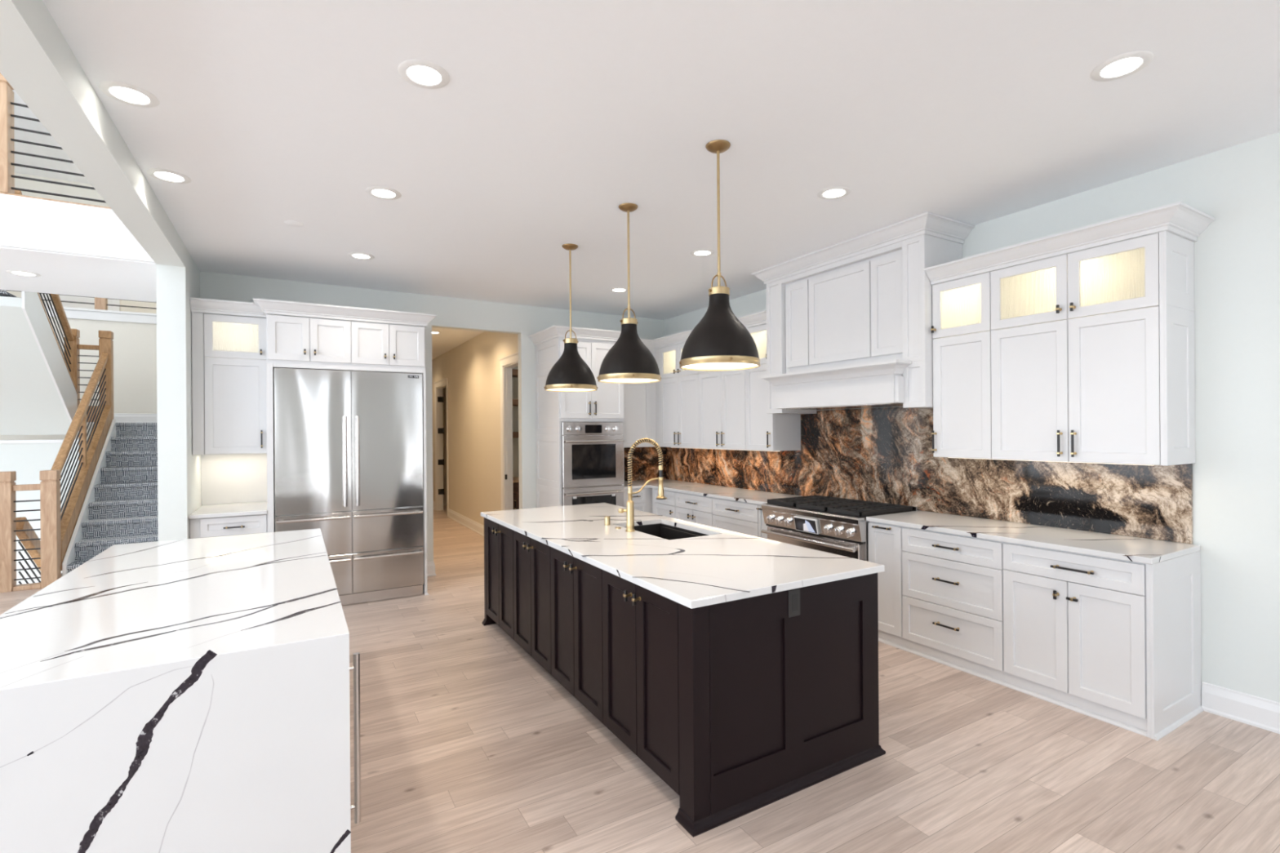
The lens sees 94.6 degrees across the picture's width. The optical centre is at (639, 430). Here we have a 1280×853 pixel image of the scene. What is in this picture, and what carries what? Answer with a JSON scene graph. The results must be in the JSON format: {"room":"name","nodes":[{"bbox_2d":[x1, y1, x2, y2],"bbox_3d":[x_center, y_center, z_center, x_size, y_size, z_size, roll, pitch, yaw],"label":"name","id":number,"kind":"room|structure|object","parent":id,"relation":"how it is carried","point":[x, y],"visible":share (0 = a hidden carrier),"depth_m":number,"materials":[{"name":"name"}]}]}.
{"room":"kitchen","nodes":[
{"label":"kitchen","id":0,"kind":"room"},
{"bbox_2d":[0,442,87,585],"bbox_3d":[-7.894,2.295,7.719,1.560,4.300,0.080,0,0,-30],"label":"wall","id":1,"kind":"structure","parent":0,"point":[28,460],"depth_m":7.66,"materials":[{"name":"paint"}]},
{"bbox_2d":[0,289,77,435],"bbox_3d":[-7.503,-0.905,6.687,1.210,1.910,2.060,0,0,-30],"label":"staircase","id":2,"kind":"structure","parent":1,"relation":"on","point":[38,396],"depth_m":7.03,"materials":[{"name":"white paint"}]},
{"bbox_2d":[14,190,79,407],"bbox_3d":[-7.132,-1.450,7.106,0.131,2.280,1.911,0,0,-30],"label":"stair railing","id":3,"kind":"object","parent":2,"relation":"attached to","point":[71,340],"visible":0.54,"depth_m":7.71,"materials":[{"name":"brown wood"}]},
{"bbox_2d":[0,439,87,444],"bbox_3d":[-7.881,0.138,7.670,1.560,0.045,0.035,0,0,-30],"label":"trim","id":4,"kind":"structure","parent":1,"relation":"attached to","point":[59,441],"depth_m":7.66,"materials":[{"name":"white paint"}]},
{"bbox_2d":[12,89,91,184],"bbox_3d":[-5.915,-4.219,1.882,6.750,0.100,17.600,0,0,-30],"label":"ceiling","id":5,"kind":"structure","parent":0,"point":[18,110],"depth_m":8.78,"materials":[{"name":"paint"}]},
{"bbox_2d":[0,246,156,302],"bbox_3d":[-7.109,-1.476,3.767,6.564,0.350,1.720,0,0,-30],"label":"ceiling","id":6,"kind":"structure","parent":0,"point":[62,273],"depth_m":4.99,"materials":[{"name":"paint"}]},
{"bbox_2d":[5,270,41,276],"bbox_3d":[-5.136,-1.311,4.918,0.208,0.006,0.208,0,0,-30],"label":"recessed light","id":7,"kind":"object","parent":6,"relation":"in","point":[20,273],"visible":1,"depth_m":4.91,"materials":[{"name":"white plastic"}]},
{"bbox_2d":[0,172,157,516],"bbox_3d":[-9.960,0.160,8.650,6.564,8.600,1.600,0,0,-30],"label":"wall","id":8,"kind":"structure","parent":0,"point":[135,344],"depth_m":9.03,"materials":[{"name":"beige paint"}]},
{"bbox_2d":[39,293,119,311],"bbox_3d":[-9.316,-2.655,9.827,1.000,1.980,0.040,0,0,-30],"label":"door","id":9,"kind":"structure","parent":8,"relation":"in","point":[64,298],"depth_m":9.82,"materials":[{"name":"white paint"}]},
{"bbox_2d":[6,289,156,310],"bbox_3d":[-8.084,-2.239,8.879,3.062,0.930,0.131,0,0,-30],"label":"gallery railing","id":10,"kind":"object","parent":8,"relation":"on","point":[100,303],"visible":0.08,"depth_m":8.82,"materials":[{"name":"brown wood"}]},
{"bbox_2d":[44,305,156,324],"bbox_3d":[-9.554,-1.721,7.934,6.564,0.155,0.060,0,0,-30],"label":"trim","id":11,"kind":"structure","parent":8,"relation":"attached to","point":[71,313],"depth_m":8.84,"materials":[{"name":"white paint"}]},
{"bbox_2d":[87,413,157,423],"bbox_3d":[-7.913,-0.189,8.910,2.764,0.155,0.024,0,0,-30],"label":"baseboard","id":12,"kind":"structure","parent":8,"relation":"attached to","point":[119,417],"depth_m":9.02,"materials":[{"name":"white paint"}]},
{"bbox_2d":[0,0,201,541],"bbox_3d":[-3.063,-1.289,3.542,0.186,5.800,17.600,0,0,-30],"label":"wall","id":13,"kind":"structure","parent":0,"point":[37,60],"depth_m":3.44,"materials":[{"name":"paint"}]},
{"bbox_2d":[0,193,155,262],"bbox_3d":[-6.653,-1.491,2.990,6.564,0.355,0.078,0,0,-30],"label":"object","id":14,"kind":"structure","parent":13,"relation":"attached to","point":[25,223],"depth_m":4.39,"materials":[{"name":"white paint"}]},
{"bbox_2d":[0,72,111,208],"bbox_3d":[-5.190,-2.145,3.945,3.062,0.930,0.131,0,0,-30],"label":"bridge railing","id":15,"kind":"object","parent":14,"relation":"on","point":[7,140],"visible":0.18,"depth_m":4.30,"materials":[{"name":"brown wood"}]},
{"bbox_2d":[200,271,664,562],"bbox_3d":[-1.908,0.046,6.868,5.155,3.112,0.120,0,0,-30],"label":"wall","id":16,"kind":"structure","parent":0,"point":[524,321],"depth_m":6.71,"materials":[{"name":"paint"}]},
{"bbox_2d":[191,311,266,454],"bbox_3d":[-3.712,-0.406,5.387,0.540,1.218,0.605,0,0,-30],"label":"upper cabinet","id":17,"kind":"object","parent":16,"relation":"attached to","point":[228,352],"visible":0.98,"depth_m":5.16,"materials":[{"name":"white paint"}]},
{"bbox_2d":[201,453,266,505],"bbox_3d":[-3.861,0.448,5.650,0.543,0.485,0.002,0,0,-30],"label":"backsplash","id":18,"kind":"structure","parent":16,"relation":"attached to","point":[226,478],"depth_m":5.63,"materials":[{"name":"white tile"}]},
{"bbox_2d":[426,561,435,576],"bbox_3d":[-2.399,1.529,6.560,0.229,0.155,0.144,0,0,-30],"label":"baseboard","id":19,"kind":"structure","parent":16,"relation":"attached to","point":[430,565],"depth_m":6.54,"materials":[{"name":"white paint"}]},
{"bbox_2d":[623,348,662,447],"bbox_3d":[0.017,-0.422,7.638,1.040,1.253,0.493,0,0,-30],"label":"upper cabinet","id":20,"kind":"object","parent":16,"relation":"attached to","point":[642,402],"visible":0.25,"depth_m":7.49,"materials":[{"name":"white paint"}]},
{"bbox_2d":[623,446,665,481],"bbox_3d":[-0.110,0.435,7.838,1.034,0.457,0.020,0,0,-30],"label":"backsplash","id":21,"kind":"structure","parent":16,"relation":"attached to","point":[645,462],"depth_m":7.92,"materials":[{"name":"brown stone"}]},
{"bbox_2d":[442,387,447,505],"bbox_3d":[-3.417,0.057,12.081,1.075,3.112,2.300,0,0,-30],"label":"wall","id":22,"kind":"structure","parent":0,"point":[444,390],"depth_m":12.82,"materials":[{"name":"paint"}]},
{"bbox_2d":[431,331,518,536],"bbox_3d":[-2.918,0.054,10.026,0.144,3.112,6.350,0,0,-30],"label":"wall","id":23,"kind":"structure","parent":0,"point":[472,368],"depth_m":9.51,"materials":[{"name":"paint"}]},
{"bbox_2d":[433,377,448,515],"bbox_3d":[-3.853,0.311,11.633,0.167,2.610,1.150,0,0,-30],"label":"door","id":24,"kind":"structure","parent":23,"relation":"in","point":[439,385],"depth_m":12.01,"materials":[{"name":"white paint"}]},
{"bbox_2d":[498,351,518,510],"bbox_3d":[-1.629,0.296,7.824,0.150,2.610,1.050,0,0,-30],"label":"door","id":25,"kind":"structure","parent":23,"relation":"in","point":[507,362],"depth_m":8.17,"materials":[{"name":"white paint"}]},
{"bbox_2d":[511,365,519,477],"bbox_3d":[-0.953,0.040,8.570,1.775,3.112,1.850,0,0,-30],"label":"wall","id":26,"kind":"structure","parent":0,"point":[515,380],"depth_m":8.98,"materials":[{"name":"paint"}]},
{"bbox_2d":[511,368,518,377],"bbox_3d":[-1.340,-0.867,9.126,1.650,0.090,0.295,0,0,-30],"label":"shelf","id":27,"kind":"object","parent":26,"relation":"attached to","point":[514,371],"visible":0.02,"depth_m":8.67,"materials":[{"name":"brown wood"}]},
{"bbox_2d":[512,399,518,406],"bbox_3d":[-1.337,-0.426,9.126,1.650,0.090,0.295,0,0,-30],"label":"shelf","id":28,"kind":"object","parent":26,"relation":"attached to","point":[515,402],"visible":0.02,"depth_m":8.67,"materials":[{"name":"brown wood"}]},
{"bbox_2d":[512,431,518,438],"bbox_3d":[-1.334,0.053,9.126,1.650,0.090,0.295,0,0,-30],"label":"shelf","id":29,"kind":"object","parent":26,"relation":"attached to","point":[515,434],"visible":0.02,"depth_m":8.67,"materials":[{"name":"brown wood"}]},
{"bbox_2d":[0,505,1279,852],"bbox_3d":[-3.585,1.665,3.224,12.055,0.100,17.600,0,0,-30],"label":"floor","id":30,"kind":"structure","parent":0,"point":[468,744],"depth_m":2.73,"materials":[{"name":"brown wood"}]},
{"bbox_2d":[0,471,40,592],"bbox_3d":[-6.983,1.029,5.723,1.729,1.220,0.131,0,0,-30],"label":"guard railing","id":31,"kind":"object","parent":30,"relation":"on","point":[8,487],"visible":0.96,"depth_m":6.00,"materials":[{"name":"brown wood"}]},
{"bbox_2d":[62,419,158,576],"bbox_3d":[-6.428,0.735,7.936,1.194,1.800,3.160,0,0,-30],"label":"staircase","id":32,"kind":"structure","parent":30,"relation":"on","point":[129,495],"depth_m":7.25,"materials":[{"name":"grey carpet"}]},
{"bbox_2d":[40,330,113,588],"bbox_3d":[-6.730,0.137,7.121,0.136,3.000,2.281,0,0,-30],"label":"stair railing","id":33,"kind":"object","parent":32,"relation":"on","point":[57,529],"visible":0.98,"depth_m":6.80,"materials":[{"name":"brown wood"}]},
{"bbox_2d":[77,344,99,422],"bbox_3d":[-7.432,-0.638,7.971,0.220,1.040,0.085,0,0,-30],"label":"landing railing","id":34,"kind":"object","parent":33,"relation":"attached to","point":[79,346],"visible":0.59,"depth_m":7.94,"materials":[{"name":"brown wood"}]},
{"bbox_2d":[190,513,267,538],"bbox_3d":[-3.649,1.169,5.298,0.540,0.892,0.800,0,0,-30],"label":"base cabinet","id":35,"kind":"object","parent":30,"relation":"on","point":[246,524],"visible":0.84,"depth_m":4.98,"materials":[{"name":"white paint"}]},
{"bbox_2d":[188,501,267,519],"bbox_3d":[-3.656,0.705,5.305,0.543,0.031,0.796,0,0,-30],"label":"countertop","id":36,"kind":"structure","parent":35,"relation":"on","point":[253,508],"depth_m":5.12,"materials":[{"name":"white stone"}]},
{"bbox_2d":[266,362,275,533],"bbox_3d":[-3.406,0.511,5.461,0.048,2.205,0.781,0,0,-30],"label":"panel","id":37,"kind":"object","parent":30,"relation":"on","point":[269,369],"visible":0.44,"depth_m":5.13,"materials":[{"name":"white paint"}]},
{"bbox_2d":[273,367,423,605],"bbox_3d":[-2.822,0.525,5.747,1.234,2.161,0.826,0,0,-30],"label":"refrigerator","id":38,"kind":"object","parent":30,"relation":"on","point":[348,444],"visible":0.88,"depth_m":5.46,"materials":[{"name":"metal"}]},
{"bbox_2d":[266,314,425,373],"bbox_3d":[-2.856,-0.790,5.766,1.320,0.458,0.821,0,0,-30],"label":"upper cabinet","id":39,"kind":"object","parent":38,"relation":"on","point":[291,341],"visible":1,"depth_m":5.42,"materials":[{"name":"white paint"}]},
{"bbox_2d":[189,297,436,327],"bbox_3d":[-3.043,-1.072,5.629,1.953,0.108,0.870,0,0,-30],"label":"crown molding","id":40,"kind":"structure","parent":39,"relation":"attached to","point":[267,306],"depth_m":5.24,"materials":[{"name":"white paint"}]},
{"bbox_2d":[349,652,360,823],"bbox_3d":[-2.039,1.157,2.774,1.116,0.892,2.437,0,0,-30],"label":"base cabinet","id":41,"kind":"object","parent":30,"relation":"on","point":[357,746],"visible":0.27,"depth_m":2.07,"materials":[{"name":"white paint"}]},
{"bbox_2d":[0,528,351,852],"bbox_3d":[-2.063,1.132,2.760,1.101,0.943,2.501,0,0,-30],"label":"countertop","id":42,"kind":"structure","parent":41,"relation":"on","point":[187,695],"depth_m":1.83,"materials":[{"name":"white stone"}]},
{"bbox_2d":[416,369,428,595],"bbox_3d":[-2.290,0.503,6.108,0.036,2.205,0.793,0,0,-30],"label":"panel","id":43,"kind":"object","parent":30,"relation":"on","point":[424,585],"visible":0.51,"depth_m":5.77,"materials":[{"name":"white paint"}]},
{"bbox_2d":[512,482,519,509],"bbox_3d":[-1.265,1.168,9.023,1.650,0.860,0.535,0,0,-30],"label":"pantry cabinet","id":44,"kind":"object","parent":30,"relation":"on","point":[515,485],"visible":0.14,"depth_m":8.47,"materials":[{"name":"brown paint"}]},
{"bbox_2d":[512,476,519,482],"bbox_3d":[-1.273,0.717,9.031,1.650,0.038,0.515,0,0,-30],"label":"countertop","id":45,"kind":"structure","parent":44,"relation":"on","point":[514,479],"depth_m":8.52,"materials":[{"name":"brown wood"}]},
{"bbox_2d":[535,337,624,507],"bbox_3d":[-0.712,0.276,7.040,0.820,2.637,0.788,0,0,-30],"label":"tall cabinet","id":46,"kind":"object","parent":30,"relation":"on","point":[606,404],"visible":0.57,"depth_m":6.79,"materials":[{"name":"white paint"}]},
{"bbox_2d":[528,324,621,345],"bbox_3d":[-0.747,-1.097,6.997,0.908,0.108,0.836,0,0,-30],"label":"crown molding","id":47,"kind":"structure","parent":46,"relation":"attached to","point":[554,331],"depth_m":6.69,"materials":[{"name":"white paint"}]},
{"bbox_2d":[561,422,624,506],"bbox_3d":[-0.686,0.564,7.010,0.764,1.330,0.768,0,0,-30],"label":"double oven","id":48,"kind":"object","parent":46,"relation":"in","point":[593,452],"visible":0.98,"depth_m":6.71,"materials":[{"name":"metal"}]},
{"bbox_2d":[624,488,652,513],"bbox_3d":[0.076,1.143,7.551,1.035,0.892,0.670,0,0,-30],"label":"base cabinet","id":49,"kind":"object","parent":30,"relation":"on","point":[642,500],"visible":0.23,"depth_m":7.19,"materials":[{"name":"white paint"}]},
{"bbox_2d":[652,488,676,518],"bbox_3d":[0.527,1.139,7.137,0.681,0.892,0.530,0,0,-30],"label":"base cabinet","id":50,"kind":"object","parent":30,"relation":"on","point":[666,508],"visible":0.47,"depth_m":6.94,"materials":[{"name":"white paint"}]},
{"bbox_2d":[481,517,885,837],"bbox_3d":[-0.064,1.143,3.882,1.172,0.892,2.997,0,0,-30],"label":"kitchen island","id":51,"kind":"object","parent":30,"relation":"on","point":[741,707],"visible":0.95,"depth_m":2.67,"materials":[{"name":"brown paint"}]},
{"bbox_2d":[480,502,884,608],"bbox_3d":[-0.065,0.680,3.876,1.184,0.031,3.040,0,0,-30],"label":"island countertop","id":52,"kind":"structure","parent":51,"relation":"on","point":[722,566],"depth_m":3.14,"materials":[{"name":"white stone"}]},
{"bbox_2d":[604,515,610,525],"bbox_3d":[-0.230,0.634,4.172,0.040,0.062,0.040,0,0,-30],"label":"air gap","id":53,"kind":"object","parent":52,"relation":"on","point":[607,518],"visible":1,"depth_m":4.16,"materials":[{"name":"gold metal"}]},
{"bbox_2d":[617,438,666,532],"bbox_3d":[0.017,0.355,3.971,0.344,0.616,0.089,0,0,-30],"label":"kitchen faucet","id":54,"kind":"object","parent":52,"relation":"on","point":[629,509],"visible":1,"depth_m":3.91,"materials":[{"name":"gold metal"}]},
{"bbox_2d":[625,523,709,540],"bbox_3d":[0.169,0.813,4.010,0.437,0.235,0.766,0,0,-30],"label":"sink","id":55,"kind":"object","parent":52,"relation":"in","point":[668,532],"visible":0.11,"depth_m":4.34,"materials":[{"name":"black"}]},
{"bbox_2d":[788,588,799,617],"bbox_3d":[0.681,0.759,2.606,0.070,0.118,0.005,0,0,-30],"label":"outlet plate","id":56,"kind":"object","parent":51,"relation":"attached to","point":[793,594],"depth_m":2.60,"materials":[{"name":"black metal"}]},
{"bbox_2d":[791,593,797,612],"bbox_3d":[0.683,0.758,2.603,0.034,0.076,0.002,0,0,-30],"label":"receptacle","id":57,"kind":"object","parent":51,"relation":"attached to","point":[794,596],"depth_m":2.60,"materials":[{"name":"black plastic"}]},
{"bbox_2d":[675,492,713,526],"bbox_3d":[0.837,1.137,6.608,0.681,0.892,0.694,0,0,-30],"label":"base cabinet","id":58,"kind":"object","parent":30,"relation":"on","point":[695,508],"visible":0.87,"depth_m":6.43,"materials":[{"name":"white paint"}]},
{"bbox_2d":[712,497,759,537],"bbox_3d":[1.192,1.135,6.003,0.681,0.892,0.707,0,0,-30],"label":"base cabinet","id":59,"kind":"object","parent":30,"relation":"on","point":[739,517],"visible":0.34,"depth_m":5.83,"materials":[{"name":"white paint"}]},
{"bbox_2d":[624,479,799,504],"bbox_3d":[0.590,0.675,6.654,1.025,0.031,2.728,0,0,-30],"label":"countertop","id":60,"kind":"structure","parent":59,"relation":"on","point":[757,497],"depth_m":6.47,"materials":[{"name":"white stone"}]},
{"bbox_2d":[755,504,768,538],"bbox_3d":[1.407,1.133,5.636,0.681,0.892,0.143,0,0,-30],"label":"base cabinet","id":61,"kind":"object","parent":30,"relation":"on","point":[762,526],"visible":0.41,"depth_m":5.52,"materials":[{"name":"white paint"}]},
{"bbox_2d":[760,494,917,561],"bbox_3d":[1.673,1.098,5.080,0.748,0.958,1.072,0,0,-30],"label":"range","id":62,"kind":"object","parent":30,"relation":"on","point":[837,526],"visible":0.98,"depth_m":4.84,"materials":[{"name":"metal"}]},
{"bbox_2d":[803,520,815,533],"bbox_3d":[1.391,0.786,4.875,0.021,0.096,0.130,0,0,-30],"label":"display screen","id":63,"kind":"object","parent":62,"relation":"attached to","point":[809,526],"depth_m":4.87,"materials":[{"name":"white"}]},
{"bbox_2d":[767,526,862,559],"bbox_3d":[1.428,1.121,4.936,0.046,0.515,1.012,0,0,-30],"label":"oven","id":64,"kind":"object","parent":62,"relation":"in","point":[856,544],"depth_m":4.83,"materials":[{"name":"silver glass"}]},
{"bbox_2d":[766,502,911,519],"bbox_3d":[1.693,0.663,5.093,0.665,0.017,1.048,0,0,-30],"label":"cooktop","id":65,"kind":"object","parent":62,"relation":"in","point":[861,516],"depth_m":4.74,"materials":[{"name":"black metal"}]},
{"bbox_2d":[867,521,904,649],"bbox_3d":[2.065,1.128,4.514,0.681,0.892,0.287,0,0,-30],"label":"base cabinet","id":66,"kind":"object","parent":30,"relation":"on","point":[885,540],"visible":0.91,"depth_m":4.34,"materials":[{"name":"white paint"}]},
{"bbox_2d":[902,526,1005,685],"bbox_3d":[2.315,1.127,4.088,0.681,0.892,0.699,0,0,-30],"label":"base cabinet","id":67,"kind":"object","parent":30,"relation":"on","point":[953,584],"visible":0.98,"depth_m":3.90,"materials":[{"name":"white paint"}]},
{"bbox_2d":[1003,542,1204,740],"bbox_3d":[2.684,1.124,3.463,0.685,0.892,0.750,0,0,-30],"label":"base cabinet","id":68,"kind":"object","parent":30,"relation":"on","point":[1117,642],"visible":0.97,"depth_m":3.24,"materials":[{"name":"white paint"}]},
{"bbox_2d":[866,511,1199,564],"bbox_3d":[2.407,0.662,3.882,0.695,0.031,1.732,0,0,-30],"label":"countertop","id":69,"kind":"structure","parent":68,"relation":"on","point":[1147,551],"depth_m":3.62,"materials":[{"name":"white stone"}]},
{"bbox_2d":[42,0,1279,359],"bbox_3d":[-0.697,-1.578,4.931,5.305,0.120,17.600,0,0,-30],"label":"ceiling","id":70,"kind":"structure","parent":0,"point":[551,117],"depth_m":2.90,"materials":[{"name":"paint"}]},
{"bbox_2d":[97,80,159,107],"bbox_3d":[-2.285,-1.504,2.643,0.208,0.006,0.208,0,0,-30],"label":"recessed light","id":71,"kind":"object","parent":70,"relation":"in","point":[131,95],"visible":1,"depth_m":2.63,"materials":[{"name":"white plastic"}]},
{"bbox_2d":[146,168,191,183],"bbox_3d":[-2.775,-1.500,3.480,0.208,0.006,0.208,0,0,-30],"label":"recessed light","id":72,"kind":"object","parent":70,"relation":"in","point":[164,175],"visible":1,"depth_m":3.47,"materials":[{"name":"white plastic"}]},
{"bbox_2d":[284,220,303,226],"bbox_3d":[-2.506,-1.502,4.275,0.124,0.006,0.124,0,0,-30],"label":"detector cover","id":73,"kind":"object","parent":70,"relation":"attached to","point":[292,223],"visible":1,"depth_m":4.26,"materials":[{"name":"paint"}]},
{"bbox_2d":[347,252,373,259],"bbox_3d":[-2.399,-1.503,5.075,0.208,0.006,0.208,0,0,-30],"label":"recessed light","id":74,"kind":"object","parent":70,"relation":"in","point":[360,255],"visible":1,"depth_m":5.07,"materials":[{"name":"white plastic"}]},
{"bbox_2d":[365,186,400,199],"bbox_3d":[-1.628,-1.508,3.747,0.208,0.006,0.208,0,0,-30],"label":"recessed light","id":75,"kind":"object","parent":70,"relation":"in","point":[379,192],"visible":1,"depth_m":3.74,"materials":[{"name":"white plastic"}]},
{"bbox_2d":[397,58,449,88],"bbox_3d":[-0.918,-1.513,2.510,0.208,0.006,0.208,0,0,-30],"label":"recessed light","id":76,"kind":"object","parent":70,"relation":"in","point":[422,73],"visible":1,"depth_m":2.50,"materials":[{"name":"white plastic"}]},
{"bbox_2d":[431,331,441,333],"bbox_3d":[-3.133,-1.498,8.979,0.208,0.006,0.208,0,0,-30],"label":"recessed light","id":77,"kind":"object","parent":70,"relation":"in","point":[433,332],"visible":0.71,"depth_m":8.99,"materials":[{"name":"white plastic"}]},
{"bbox_2d":[543,243,597,391],"bbox_3d":[-0.570,-0.927,4.846,0.429,1.184,0.429,0,0,-30],"label":"pendant lamp","id":78,"kind":"object","parent":70,"relation":"hanging from","point":[571,373],"visible":1,"depth_m":4.74,"materials":[{"name":"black metal"}]},
{"bbox_2d":[547,388,594,391],"bbox_3d":[-0.566,-0.345,4.846,0.408,0.004,0.408,0,0,-30],"label":"diffuser","id":79,"kind":"object","parent":78,"relation":"attached to","point":[548,389],"depth_m":4.91,"materials":[{"name":"white glass"}]},
{"bbox_2d":[609,287,627,292],"bbox_3d":[-0.226,-1.518,6.361,0.208,0.006,0.208,0,0,-30],"label":"recessed light","id":80,"kind":"object","parent":70,"relation":"in","point":[615,289],"visible":0.97,"depth_m":6.35,"materials":[{"name":"white plastic"}]},
{"bbox_2d":[597,202,661,383],"bbox_3d":[-0.076,-0.930,4.003,0.429,1.184,0.429,0,0,-30],"label":"pendant lamp","id":81,"kind":"object","parent":70,"relation":"hanging from","point":[628,361],"visible":1,"depth_m":3.89,"materials":[{"name":"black metal"}]},
{"bbox_2d":[600,378,657,382],"bbox_3d":[-0.071,-0.348,4.003,0.408,0.004,0.408,0,0,-30],"label":"diffuser","id":82,"kind":"object","parent":81,"relation":"attached to","point":[602,380],"depth_m":4.04,"materials":[{"name":"white glass"}]},
{"bbox_2d":[690,248,714,256],"bbox_3d":[0.535,-1.524,5.054,0.208,0.006,0.208,0,0,-30],"label":"recessed light","id":83,"kind":"object","parent":70,"relation":"in","point":[700,252],"visible":1,"depth_m":5.04,"materials":[{"name":"white plastic"}]},
{"bbox_2d":[679,139,760,371],"bbox_3d":[0.421,-0.934,3.155,0.429,1.184,0.429,0,0,-30],"label":"pendant lamp","id":84,"kind":"object","parent":70,"relation":"hanging from","point":[719,341],"visible":1,"depth_m":3.05,"materials":[{"name":"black metal"}]},
{"bbox_2d":[682,362,757,369],"bbox_3d":[0.426,-0.352,3.155,0.408,0.004,0.408,0,0,-30],"label":"diffuser","id":85,"kind":"object","parent":84,"relation":"attached to","point":[686,366],"depth_m":3.18,"materials":[{"name":"white glass"}]},
{"bbox_2d":[817,186,851,199],"bbox_3d":[1.247,-1.529,3.796,0.208,0.006,0.208,0,0,-30],"label":"recessed light","id":86,"kind":"object","parent":70,"relation":"in","point":[836,192],"visible":1,"depth_m":3.79,"materials":[{"name":"white plastic"}]},
{"bbox_2d":[1090,50,1154,81],"bbox_3d":[2.029,-1.534,2.488,0.208,0.006,0.208,0,0,-30],"label":"recessed light","id":87,"kind":"object","parent":70,"relation":"in","point":[1125,64],"visible":1,"depth_m":2.48,"materials":[{"name":"white plastic"}]},
{"bbox_2d":[664,132,1279,702],"bbox_3d":[3.169,0.011,3.452,0.150,3.112,11.150,0,0,-30],"label":"wall","id":88,"kind":"structure","parent":0,"point":[1236,468],"depth_m":3.22,"materials":[{"name":"paint"}]},
{"bbox_2d":[660,342,698,448],"bbox_3d":[0.614,-0.426,7.224,0.427,1.253,0.819,0,0,-30],"label":"upper cabinet","id":89,"kind":"object","parent":88,"relation":"attached to","point":[679,388],"visible":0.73,"depth_m":7.15,"materials":[{"name":"white paint"}]},
{"bbox_2d":[615,310,766,349],"bbox_3d":[0.460,-1.105,6.490,0.652,0.108,2.140,0,0,-30],"label":"crown molding","id":90,"kind":"structure","parent":89,"relation":"attached to","point":[757,318],"depth_m":6.97,"materials":[{"name":"white paint"}]},
{"bbox_2d":[698,369,745,449],"bbox_3d":[1.027,-0.429,6.521,0.427,1.253,0.809,0,0,-30],"label":"upper cabinet","id":91,"kind":"object","parent":88,"relation":"attached to","point":[722,393],"visible":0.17,"depth_m":6.41,"materials":[{"name":"white paint"}]},
{"bbox_2d":[676,447,780,451],"bbox_3d":[0.894,0.203,6.702,0.020,0.008,1.940,0,0,-30],"label":"light","id":92,"kind":"object","parent":91,"relation":"attached to","point":[677,447],"visible":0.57,"depth_m":6.56,"materials":[{"name":"white"}]},
{"bbox_2d":[745,324,800,451],"bbox_3d":[1.335,-0.431,5.996,0.427,1.253,0.407,0,0,-30],"label":"upper cabinet","id":93,"kind":"object","parent":88,"relation":"attached to","point":[764,431],"visible":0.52,"depth_m":5.88,"materials":[{"name":"white paint"}]},
{"bbox_2d":[751,211,974,413],"bbox_3d":[1.761,-0.853,5.046,0.652,1.363,1.842,0,0,-30],"label":"range hood","id":94,"kind":"object","parent":88,"relation":"attached to","point":[849,322],"visible":1,"depth_m":4.74,"materials":[{"name":"white paint"}]},
{"bbox_2d":[760,360,911,387],"bbox_3d":[1.573,-0.459,4.926,0.200,0.106,1.433,0,0,-30],"label":"mantel shelf","id":95,"kind":"object","parent":94,"relation":"attached to","point":[892,369],"depth_m":4.72,"materials":[{"name":"white paint"}]},
{"bbox_2d":[664,406,1192,543],"bbox_3d":[1.735,0.226,5.731,0.020,0.849,5.522,0,0,-30],"label":"backsplash","id":96,"kind":"structure","parent":88,"relation":"attached to","point":[883,455],"depth_m":4.70,"materials":[{"name":"brown stone"}]},
{"bbox_2d":[930,271,991,458],"bbox_3d":[2.384,-0.438,4.206,0.427,1.253,0.414,0,0,-30],"label":"upper cabinet","id":97,"kind":"object","parent":88,"relation":"attached to","point":[961,329],"visible":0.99,"depth_m":4.11,"materials":[{"name":"white paint"}]},
{"bbox_2d":[990,231,1195,465],"bbox_3d":[2.723,-0.441,3.630,0.429,1.253,0.920,0,0,-30],"label":"upper cabinet","id":98,"kind":"object","parent":88,"relation":"attached to","point":[1093,351],"visible":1,"depth_m":3.41,"materials":[{"name":"white paint"}]},
{"bbox_2d":[947,457,1150,465],"bbox_3d":[2.579,0.191,3.829,0.020,0.008,1.200,0,0,-30],"label":"light","id":99,"kind":"object","parent":98,"relation":"attached to","point":[948,457],"visible":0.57,"depth_m":3.72,"materials":[{"name":"white"}]},
{"bbox_2d":[924,201,1214,284],"bbox_3d":[2.615,-1.121,3.758,0.478,0.108,1.425,0,0,-30],"label":"crown molding","id":100,"kind":"structure","parent":98,"relation":"attached to","point":[1180,219],"depth_m":3.43,"materials":[{"name":"white paint"}]},
{"bbox_2d":[1201,681,1279,733],"bbox_3d":[4.491,1.480,1.044,0.024,0.155,5.270,0,0,-30],"label":"baseboard","id":101,"kind":"structure","parent":88,"relation":"attached to","point":[1246,708],"depth_m":3.18,"materials":[{"name":"white paint"}]},
{"bbox_3d":[-7.398,4.492,7.236,2.500,0.100,6.000,0,0,-30],"label":"floor","id":102,"kind":"structure","parent":0,"visible":0},
{"bbox_2d":[16,516,40,584],"bbox_3d":[-6.998,2.673,7.025,0.120,3.512,1.981,0,0,-30],"label":"railing","id":103,"kind":"object","parent":102,"relation":"on","point":[26,535],"visible":0.2,"depth_m":6.39,"materials":[{"name":"brown wood"}]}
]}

